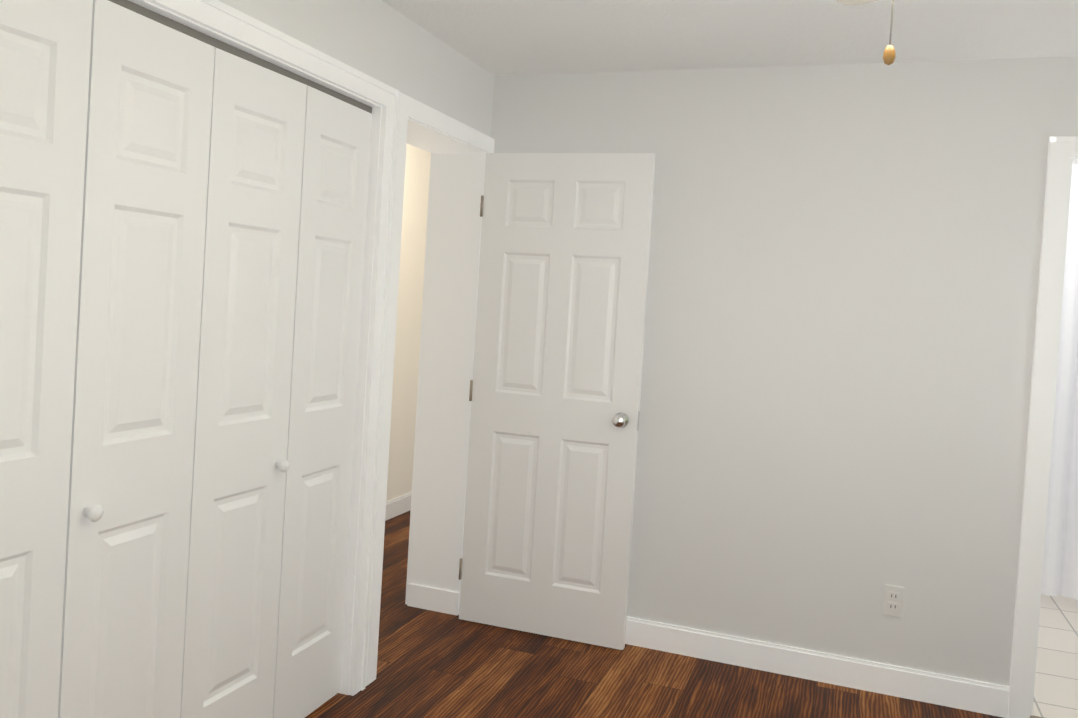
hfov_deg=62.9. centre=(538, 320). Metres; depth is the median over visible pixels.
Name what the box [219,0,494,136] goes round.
wall
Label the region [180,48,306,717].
closet door
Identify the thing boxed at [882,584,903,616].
electrical outlet
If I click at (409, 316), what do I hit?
wall
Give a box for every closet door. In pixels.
[0,0,92,717]
[58,0,214,717]
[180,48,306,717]
[273,86,371,717]
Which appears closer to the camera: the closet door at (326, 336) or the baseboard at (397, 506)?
the closet door at (326, 336)
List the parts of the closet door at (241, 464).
knob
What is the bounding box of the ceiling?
[382,0,1077,75]
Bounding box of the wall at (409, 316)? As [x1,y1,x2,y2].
[386,144,430,501]
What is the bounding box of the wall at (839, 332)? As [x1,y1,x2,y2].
[491,56,1077,685]
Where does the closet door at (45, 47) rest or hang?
in the wall at (383, 42)
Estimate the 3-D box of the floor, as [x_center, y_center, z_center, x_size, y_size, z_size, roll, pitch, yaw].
[0.372,1.398,3.108,4.134,0.064,7.320,4,1,20]
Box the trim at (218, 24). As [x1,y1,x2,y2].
[108,0,398,695]
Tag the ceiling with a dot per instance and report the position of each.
(512, 37)
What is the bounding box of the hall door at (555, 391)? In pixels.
[459,153,655,649]
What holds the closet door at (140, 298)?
in the wall at (383, 42)
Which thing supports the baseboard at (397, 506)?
attached to the wall at (409, 316)
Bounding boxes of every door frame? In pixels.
[366,92,494,685]
[1008,136,1077,717]
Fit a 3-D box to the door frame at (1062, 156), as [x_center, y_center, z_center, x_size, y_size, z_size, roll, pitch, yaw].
[2.175,0.421,3.099,0.822,2.110,0.144,4,1,20]
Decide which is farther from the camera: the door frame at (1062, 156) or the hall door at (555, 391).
the hall door at (555, 391)
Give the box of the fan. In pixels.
[837,0,895,64]
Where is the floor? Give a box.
[305,510,1077,717]
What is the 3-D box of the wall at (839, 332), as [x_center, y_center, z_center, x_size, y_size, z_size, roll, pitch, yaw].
[1.113,0.203,3.499,3.404,2.400,0.120,4,1,20]
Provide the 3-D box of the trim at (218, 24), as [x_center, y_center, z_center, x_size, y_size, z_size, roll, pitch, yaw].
[-0.979,0.242,2.346,0.274,2.120,1.730,4,1,20]
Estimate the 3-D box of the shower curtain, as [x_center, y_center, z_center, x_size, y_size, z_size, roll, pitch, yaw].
[2.425,0.236,4.617,1.464,2.325,0.058,4,1,20]
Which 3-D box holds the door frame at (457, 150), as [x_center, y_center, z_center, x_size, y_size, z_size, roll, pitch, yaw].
[-0.538,0.242,3.590,0.286,2.120,0.880,4,1,20]
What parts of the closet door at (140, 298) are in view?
knob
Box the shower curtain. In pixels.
[1041,164,1077,599]
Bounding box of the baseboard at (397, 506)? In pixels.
[385,492,411,520]
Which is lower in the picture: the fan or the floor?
the floor

